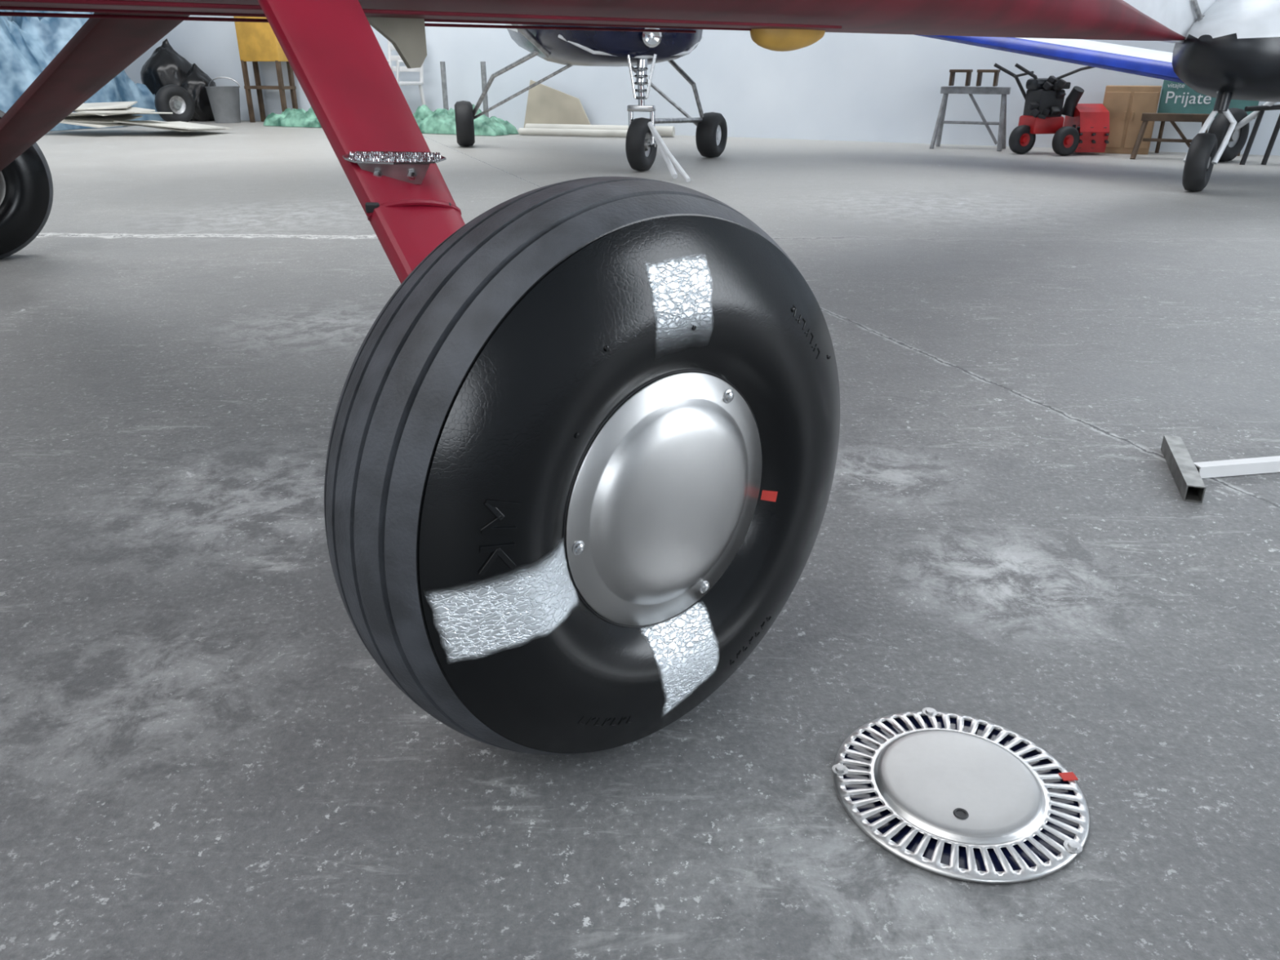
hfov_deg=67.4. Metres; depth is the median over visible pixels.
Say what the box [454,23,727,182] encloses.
airplane
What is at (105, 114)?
boards
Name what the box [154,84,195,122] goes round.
wheel
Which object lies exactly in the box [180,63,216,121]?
garbage bag
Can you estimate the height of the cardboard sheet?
0.440 m
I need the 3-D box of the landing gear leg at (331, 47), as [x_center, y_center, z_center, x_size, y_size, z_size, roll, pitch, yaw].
[-0.312,-0.418,1.208,0.154,0.571,0.801,-15,28,-31]
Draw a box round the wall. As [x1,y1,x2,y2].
[124,14,1279,155]
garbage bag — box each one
[140,38,192,120]
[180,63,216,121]
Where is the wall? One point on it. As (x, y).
(845, 86)
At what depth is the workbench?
6.57 m
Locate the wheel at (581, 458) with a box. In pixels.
[324,176,839,755]
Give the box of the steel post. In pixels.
[440,61,488,117]
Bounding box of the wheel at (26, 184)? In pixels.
[0,110,53,258]
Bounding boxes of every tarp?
[0,9,165,130]
[262,106,321,127]
[413,104,518,135]
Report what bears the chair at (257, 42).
on the floor
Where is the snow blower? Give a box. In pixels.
[993,62,1109,155]
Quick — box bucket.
[204,76,240,123]
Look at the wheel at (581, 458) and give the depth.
0.76 m
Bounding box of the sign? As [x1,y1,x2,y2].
[1155,80,1258,155]
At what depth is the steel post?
9.33 m
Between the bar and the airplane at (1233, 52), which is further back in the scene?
the airplane at (1233, 52)
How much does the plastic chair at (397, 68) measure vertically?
0.877 m
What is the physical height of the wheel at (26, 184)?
0.531 m
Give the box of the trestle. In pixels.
[1240,104,1279,164]
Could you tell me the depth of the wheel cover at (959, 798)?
0.87 m
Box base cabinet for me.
[1101,84,1161,154]
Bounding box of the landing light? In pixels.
[641,27,662,47]
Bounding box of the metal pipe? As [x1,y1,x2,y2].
[518,123,675,137]
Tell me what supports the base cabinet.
on the floor
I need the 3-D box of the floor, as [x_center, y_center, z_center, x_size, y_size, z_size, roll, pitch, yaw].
[-6.548,0.312,0.838,28.949,0.001,29.406,0,24,0]
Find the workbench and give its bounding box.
[1129,112,1209,159]
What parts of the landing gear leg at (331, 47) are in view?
step plate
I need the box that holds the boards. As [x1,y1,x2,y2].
[59,101,231,132]
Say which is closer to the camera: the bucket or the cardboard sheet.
the cardboard sheet
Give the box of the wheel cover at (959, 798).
[831,706,1089,884]
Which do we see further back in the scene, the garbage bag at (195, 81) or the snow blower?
the garbage bag at (195, 81)
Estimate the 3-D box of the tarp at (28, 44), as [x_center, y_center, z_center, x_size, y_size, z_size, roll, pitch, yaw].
[-6.882,-4.662,9.873,3.193,1.888,1.993,11,26,24]
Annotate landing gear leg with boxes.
[0,12,190,171]
[257,0,465,284]
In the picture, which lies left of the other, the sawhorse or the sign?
the sawhorse
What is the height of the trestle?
0.400 m
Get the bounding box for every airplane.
[0,0,1216,68]
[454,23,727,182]
[917,0,1279,191]
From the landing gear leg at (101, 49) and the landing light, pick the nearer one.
the landing gear leg at (101, 49)
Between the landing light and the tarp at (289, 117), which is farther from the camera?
the tarp at (289, 117)
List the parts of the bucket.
handle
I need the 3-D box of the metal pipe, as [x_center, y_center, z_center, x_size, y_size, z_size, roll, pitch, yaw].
[-0.399,-3.149,8.652,1.418,0.089,0.229,7,25,15]
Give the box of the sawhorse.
[929,69,1010,151]
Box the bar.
[1160,435,1279,502]
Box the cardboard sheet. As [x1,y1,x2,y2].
[523,80,591,128]
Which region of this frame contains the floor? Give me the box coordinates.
[0,120,1279,959]
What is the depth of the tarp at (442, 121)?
8.89 m
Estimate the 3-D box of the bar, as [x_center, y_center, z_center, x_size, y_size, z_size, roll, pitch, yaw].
[1.397,-0.074,1.691,1.200,0.026,0.204,-6,24,-13]
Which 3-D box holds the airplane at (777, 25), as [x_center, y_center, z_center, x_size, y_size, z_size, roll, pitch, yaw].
[0.422,-1.914,2.812,7.150,1.291,1.240,-20,30,-38]
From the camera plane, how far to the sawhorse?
7.28 m
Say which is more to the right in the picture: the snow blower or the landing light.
the snow blower
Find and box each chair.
[233,16,297,122]
[386,40,426,105]
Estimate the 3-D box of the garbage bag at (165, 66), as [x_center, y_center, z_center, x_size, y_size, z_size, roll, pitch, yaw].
[-5.285,-4.524,10.853,0.621,0.856,0.611,0,24,0]

